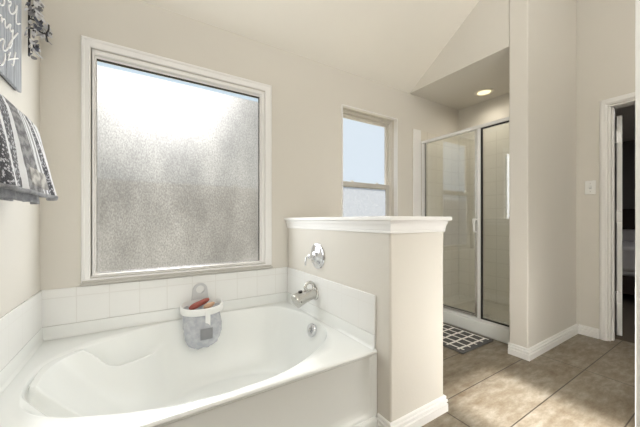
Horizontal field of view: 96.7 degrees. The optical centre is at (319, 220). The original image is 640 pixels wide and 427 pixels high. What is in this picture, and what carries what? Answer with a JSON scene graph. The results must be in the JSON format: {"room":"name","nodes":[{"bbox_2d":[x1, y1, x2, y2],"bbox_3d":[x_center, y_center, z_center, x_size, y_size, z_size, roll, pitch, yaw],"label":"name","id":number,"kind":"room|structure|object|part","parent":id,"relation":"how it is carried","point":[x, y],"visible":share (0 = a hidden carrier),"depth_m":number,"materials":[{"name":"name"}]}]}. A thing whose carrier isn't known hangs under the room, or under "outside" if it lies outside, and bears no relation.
{"room":"bathroom","nodes":[
{"label":"bathroom","id":0,"kind":"room"},
{"bbox_2d":[0,0,39,317],"bbox_3d":[-0.409,-0.593,-0.359,0.120,3.300,4.422,0,0,-32],"label":"wall","id":1,"kind":"structure","parent":0,"point":[19,220],"depth_m":1.32,"materials":[{"name":"beige paint"}]},
{"bbox_2d":[0,0,20,92],"bbox_3d":[-1.150,-0.876,0.974,0.025,0.634,0.645,0,0,-32],"label":"wall sign","id":2,"kind":"object","parent":1,"relation":"attached to","point":[10,10],"visible":1,"depth_m":1.15,"materials":[{"name":"grey wood"}]},
{"bbox_2d":[0,291,41,371],"bbox_3d":[-1.217,0.484,1.065,0.009,0.206,1.133,0,0,-32],"label":"trim","id":3,"kind":"structure","parent":1,"relation":"attached to","point":[22,323],"depth_m":1.27,"materials":[{"name":"white tile"}]},
{"bbox_2d":[24,0,52,59],"bbox_3d":[-1.389,-1.018,1.398,0.078,0.509,0.292,0,0,-32],"label":"wall decoration","id":4,"kind":"object","parent":1,"relation":"attached to","point":[37,10],"visible":1,"depth_m":1.39,"materials":[{"name":"grey metal"}]},
{"bbox_2d":[40,0,457,289],"bbox_3d":[0.120,-0.163,2.643,4.186,2.440,0.120,0,0,-32],"label":"wall","id":5,"kind":"structure","parent":0,"point":[308,95],"depth_m":2.11,"materials":[{"name":"beige paint"}]},
{"bbox_2d":[40,267,286,327],"bbox_3d":[-0.893,0.484,1.938,1.482,0.206,0.009,0,0,-32],"label":"tile backsplash","id":6,"kind":"structure","parent":5,"relation":"attached to","point":[61,306],"depth_m":1.80,"materials":[{"name":"white tile"}]},
{"bbox_2d":[80,35,272,285],"bbox_3d":[-0.892,-0.344,1.965,1.175,1.438,0.084,0,0,-32],"label":"window","id":7,"kind":"structure","parent":5,"relation":"in","point":[178,183],"depth_m":1.91,"materials":[{"name":"white glass"}]},
{"bbox_3d":[-0.884,0.354,1.952,1.175,0.042,0.054,0,0,-32],"label":"sill","id":8,"kind":"part","parent":7,"relation":"part of","materials":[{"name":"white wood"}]},
{"bbox_3d":[-0.909,-0.324,1.973,1.008,1.280,0.001,0,0,-32],"label":"pane","id":9,"kind":"part","parent":7,"relation":"part of","materials":[{"name":"glass"}]},
{"bbox_2d":[180,283,222,348],"bbox_3d":[-0.777,0.634,1.885,0.268,0.401,0.201,0,0,-32],"label":"basket","id":10,"kind":"object","parent":5,"relation":"hanging from","point":[202,327],"visible":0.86,"depth_m":1.82,"materials":[{"name":"grey fabric"}]},
{"bbox_2d":[189,298,208,309],"bbox_3d":[-0.804,0.558,1.895,0.131,0.066,0.041,0,0,-32],"label":"toy","id":11,"kind":"object","parent":10,"relation":"in","point":[198,304],"visible":0.98,"depth_m":1.88,"materials":[{"name":"red plastic"}]},
{"bbox_2d":[203,302,214,308],"bbox_3d":[-0.738,0.569,1.896,0.074,0.041,0.036,0,0,-32],"label":"toy","id":12,"kind":"object","parent":10,"relation":"in","point":[210,304],"visible":0.94,"depth_m":1.88,"materials":[{"name":"beige plastic"}]},
{"bbox_2d":[342,104,397,216],"bbox_3d":[0.478,-0.342,2.862,0.727,1.453,0.132,0,0,-32],"label":"window","id":13,"kind":"structure","parent":5,"relation":"in","point":[359,199],"depth_m":2.95,"materials":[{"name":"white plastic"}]},
{"bbox_3d":[0.462,-0.006,2.890,0.596,0.651,0.001,0,0,-32],"label":"pane","id":14,"kind":"part","parent":13,"relation":"part of","materials":[{"name":"white glass"}]},
{"bbox_3d":[0.449,-0.679,2.909,0.652,0.703,0.022,0,0,-32],"label":"sash","id":15,"kind":"part","parent":13,"relation":"part of","materials":[{"name":"glass"}]},
{"bbox_3d":[0.462,-0.015,2.889,0.652,0.723,0.022,0,0,-32],"label":"sash","id":16,"kind":"part","parent":13,"relation":"part of","materials":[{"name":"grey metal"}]},
{"bbox_2d":[413,129,420,215],"bbox_3d":[1.075,0.027,3.151,0.129,2.060,0.007,0,0,-32],"label":"trim","id":17,"kind":"structure","parent":5,"relation":"attached to","point":[416,133],"depth_m":3.14,"materials":[{"name":"white paint"}]},
{"bbox_2d":[412,129,458,297],"bbox_3d":[1.380,0.027,3.350,0.858,2.060,0.009,0,0,-32],"label":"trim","id":18,"kind":"structure","parent":5,"relation":"attached to","point":[442,155],"depth_m":3.44,"materials":[{"name":"beige tile"}]},
{"bbox_2d":[139,0,479,92],"bbox_3d":[1.312,-1.822,0.710,4.172,1.042,4.662,0,0,-32],"label":"ceiling","id":19,"kind":"structure","parent":0,"point":[391,43],"depth_m":2.35,"materials":[{"name":"paint"}]},
{"bbox_2d":[288,228,442,422],"bbox_3d":[0.211,0.557,1.956,0.413,1.000,1.143,0,0,-32],"label":"wall","id":20,"kind":"structure","parent":0,"point":[404,271],"depth_m":1.47,"materials":[{"name":"beige paint"}]},
{"bbox_2d":[291,281,318,307],"bbox_3d":[-0.105,0.492,1.895,0.172,0.168,0.105,0,0,-32],"label":"tub spout","id":21,"kind":"object","parent":20,"relation":"attached to","point":[299,299],"visible":1,"depth_m":1.87,"materials":[{"name":"silver metal"}]},
{"bbox_3d":[-0.106,0.519,1.894,0.170,0.113,0.104,0,0,-32],"label":"spout","id":22,"kind":"part","parent":21,"relation":"part of","materials":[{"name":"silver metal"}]},
{"bbox_2d":[305,243,324,268],"bbox_3d":[-0.056,0.242,1.902,0.098,0.176,0.176,0,0,-32],"label":"tub valve","id":23,"kind":"object","parent":20,"relation":"attached to","point":[317,256],"visible":1,"depth_m":1.89,"materials":[{"name":"silver metal"}]},
{"bbox_2d":[287,267,375,334],"bbox_3d":[0.008,0.484,1.883,0.009,0.206,1.035,0,0,-32],"label":"tile backsplash","id":24,"kind":"structure","parent":20,"relation":"attached to","point":[356,307],"depth_m":1.69,"materials":[{"name":"white tile"}]},
{"bbox_2d":[284,216,451,233],"bbox_3d":[0.219,0.023,1.944,0.473,0.084,1.173,0,0,-32],"label":"trim","id":25,"kind":"structure","parent":20,"relation":"on","point":[370,224],"depth_m":1.51,"materials":[{"name":"white paint"}]},
{"bbox_2d":[377,394,447,426],"bbox_3d":[0.215,1.014,1.950,0.445,0.087,1.159,0,0,-32],"label":"baseboard","id":26,"kind":"structure","parent":20,"relation":"attached to","point":[428,412],"depth_m":1.46,"materials":[{"name":"white paint"}]},
{"bbox_2d":[410,0,508,94],"bbox_3d":[1.283,-1.720,2.711,0.100,0.675,0.992,0,0,-32],"label":"wall header","id":27,"kind":"structure","parent":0,"point":[482,38],"depth_m":2.50,"materials":[{"name":"beige paint"}]},
{"bbox_2d":[416,53,508,109],"bbox_3d":[1.665,-1.413,2.948,0.799,0.060,0.992,0,0,-32],"label":"ceiling","id":28,"kind":"structure","parent":0,"point":[457,93],"depth_m":2.94,"materials":[{"name":"beige paint"}]},
{"bbox_2d":[474,88,493,95],"bbox_3d":[1.770,-1.378,3.072,0.184,0.008,0.184,0,0,-32],"label":"recessed light","id":29,"kind":"object","parent":28,"relation":"in","point":[486,91],"visible":1,"depth_m":3.06,"materials":[{"name":"paint"}]},
{"bbox_2d":[458,93,508,139],"bbox_3d":[2.025,-0.163,3.172,0.050,2.440,0.992,0,0,-32],"label":"wall","id":30,"kind":"structure","parent":0,"point":[496,108],"depth_m":3.30,"materials":[{"name":"beige paint"}]},
{"bbox_2d":[459,128,508,305],"bbox_3d":[2.000,0.027,3.157,0.009,2.060,0.974,0,0,-32],"label":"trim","id":31,"kind":"structure","parent":30,"relation":"attached to","point":[495,143],"depth_m":3.27,"materials":[{"name":"clear glass"}]},
{"bbox_2d":[422,293,634,426],"bbox_3d":[2.678,1.087,1.946,7.796,0.060,5.320,0,0,-32],"label":"floor","id":32,"kind":"structure","parent":0,"point":[581,381],"depth_m":1.83,"materials":[{"name":"beige tile"}]},
{"bbox_2d":[0,292,376,426],"bbox_3d":[-0.613,0.822,1.488,1.479,0.469,1.065,0,0,-32],"label":"bathtub","id":33,"kind":"object","parent":32,"relation":"on","point":[273,362],"visible":0.96,"depth_m":1.45,"materials":[{"name":"white ceramic"}]},
{"bbox_3d":[-0.052,0.715,1.849,0.044,0.086,0.086,0,0,-32],"label":"overflow plate","id":34,"kind":"part","parent":33,"relation":"part of","materials":[{"name":"silver metal"}]},
{"bbox_2d":[443,323,493,353],"bbox_3d":[1.129,1.051,2.666,0.462,0.012,0.722,0,0,-32],"label":"bath mat","id":35,"kind":"object","parent":32,"relation":"on","point":[459,340],"visible":0.44,"depth_m":2.49,"materials":[{"name":"grey fabric"}]},
{"bbox_2d":[443,295,508,343],"bbox_3d":[1.687,0.995,2.958,0.732,0.124,0.982,0,0,-32],"label":"shower pan","id":36,"kind":"object","parent":32,"relation":"on","point":[496,312],"visible":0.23,"depth_m":2.88,"materials":[{"name":"white ceramic"}]},
{"bbox_2d":[421,117,508,329],"bbox_3d":[1.393,0.026,2.771,0.073,1.814,0.974,0,0,-32],"label":"shower enclosure","id":37,"kind":"object","parent":36,"relation":"on","point":[477,222],"visible":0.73,"depth_m":2.65,"materials":[{"name":"silver metal"}]},
{"bbox_3d":[1.322,0.029,2.913,0.022,1.753,0.593,0,0,-32],"label":"door frame","id":38,"kind":"part","parent":37,"relation":"part of","materials":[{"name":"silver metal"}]},
{"bbox_3d":[1.405,-0.865,2.778,0.044,0.032,0.974,0,0,-32],"label":"header rail","id":39,"kind":"part","parent":37,"relation":"part of","materials":[{"name":"silver metal"}]},
{"bbox_3d":[1.444,0.049,2.657,0.041,0.131,0.033,0,0,-32],"label":"handle","id":40,"kind":"part","parent":37,"relation":"part of","materials":[{"name":"white plastic"}]},
{"bbox_3d":[1.488,0.031,2.646,0.036,1.760,0.031,0,0,-32],"label":"post","id":41,"kind":"part","parent":37,"relation":"part of","materials":[{"name":"silver metal"}]},
{"bbox_2d":[622,209,634,294],"bbox_3d":[4.695,0.432,4.153,1.980,1.250,1.540,0,0,-32],"label":"bed","id":42,"kind":"object","parent":32,"relation":"on","point":[628,215],"visible":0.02,"depth_m":3.63,"materials":[{"name":"brown wood"}]},
{"bbox_2d":[622,229,634,241],"bbox_3d":[5.214,0.272,4.446,0.450,0.230,1.150,0,0,-32],"label":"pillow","id":43,"kind":"object","parent":42,"relation":"on","point":[627,235],"depth_m":4.53,"materials":[{"name":"grey fabric"}]},
{"bbox_3d":[4.661,0.557,4.132,1.840,0.320,1.460,0,0,-32],"label":"mattress","id":44,"kind":"part","parent":42,"relation":"part of","materials":[{"name":"grey fabric"}]},
{"bbox_3d":[5.509,0.432,4.658,0.065,1.250,1.540,0,0,-32],"label":"headboard","id":45,"kind":"part","parent":42,"relation":"part of","materials":[{"name":"brown wood"}]},
{"bbox_2d":[622,241,634,271],"bbox_3d":[4.453,0.497,4.003,1.410,0.320,1.540,0,0,-32],"label":"blanket","id":46,"kind":"object","parent":42,"relation":"on","point":[628,247],"depth_m":3.60,"materials":[{"name":"grey fabric"}]},
{"bbox_3d":[4.670,0.887,4.137,1.900,0.340,1.500,0,0,-32],"label":"frame","id":47,"kind":"part","parent":42,"relation":"part of","materials":[{"name":"brown wood"}]},
{"bbox_2d":[635,0,639,426],"bbox_3d":[1.481,0.031,1.179,0.760,2.028,0.101,0,0,-32],"label":"door","id":48,"kind":"structure","parent":32,"relation":"on","point":[637,2],"depth_m":1.02,"materials":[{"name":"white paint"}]},
{"bbox_2d":[509,0,575,347],"bbox_3d":[1.956,-0.544,2.467,0.985,3.201,0.133,0,0,-32],"label":"wall column","id":49,"kind":"structure","parent":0,"point":[542,33],"depth_m":2.28,"materials":[{"name":"beige paint"}]},
{"bbox_2d":[508,324,577,360],"bbox_3d":[1.953,1.014,2.456,1.001,0.087,0.149,0,0,-32],"label":"baseboard","id":50,"kind":"structure","parent":49,"relation":"attached to","point":[528,354],"depth_m":2.26,"materials":[{"name":"white paint"}]},
{"bbox_2d":[576,0,634,328],"bbox_3d":[3.277,-0.593,1.387,0.120,3.300,3.497,0,0,-32],"label":"wall","id":51,"kind":"structure","parent":0,"point":[605,29],"depth_m":2.58,"materials":[{"name":"beige paint"}]},
{"bbox_2d":[578,324,598,338],"bbox_3d":[2.447,1.014,2.593,0.016,0.087,0.140,0,0,-32],"label":"baseboard","id":52,"kind":"structure","parent":51,"relation":"attached to","point":[593,332],"depth_m":2.59,"materials":[{"name":"white paint"}]},
{"bbox_2d":[585,180,595,194],"bbox_3d":[2.452,-0.296,2.583,0.018,0.125,0.076,0,0,-32],"label":"light switch","id":53,"kind":"object","parent":51,"relation":"attached to","point":[590,186],"visible":1,"depth_m":2.58,"materials":[{"name":"white plastic"}]},
{"bbox_2d":[599,92,634,340],"bbox_3d":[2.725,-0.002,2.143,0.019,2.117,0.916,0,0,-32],"label":"trim","id":54,"kind":"structure","parent":51,"relation":"attached to","point":[603,105],"depth_m":2.50,"materials":[{"name":"white paint"}]},
{"bbox_2d":[615,115,621,335],"bbox_3d":[2.922,0.050,2.818,0.052,1.990,0.795,0,0,42],"label":"door","id":55,"kind":"structure","parent":51,"relation":"in","point":[618,121],"depth_m":2.58,"materials":[{"name":"white paint"}]},
{"bbox_2d":[615,105,634,141],"bbox_3d":[4.233,-1.413,3.395,3.625,0.060,4.500,0,0,-32],"label":"ceiling","id":56,"kind":"structure","parent":0,"point":[628,112],"depth_m":3.99,"materials":[{"name":"paint"}]},
{"bbox_2d":[622,140,634,208],"bbox_3d":[4.276,-0.163,3.422,3.725,2.440,4.700,0,0,-32],"label":"wall","id":57,"kind":"structure","parent":0,"point":[628,147],"depth_m":4.97,"materials":[{"name":"grey paint"}]},
{"bbox_3d":[-1.058,-0.380,0.880,0.084,0.052,0.804,0,0,-32],"label":"towel bar","id":58,"kind":"object","parent":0,"visible":0},
{"bbox_2d":[0,94,57,203],"bbox_3d":[-1.034,-0.238,0.955,0.145,0.349,0.768,0,0,-32],"label":"bath towel","id":59,"kind":"object","parent":58,"relation":"hanging from","point":[25,175],"visible":1,"depth_m":0.94,"materials":[{"name":"fabric"}]}
]}

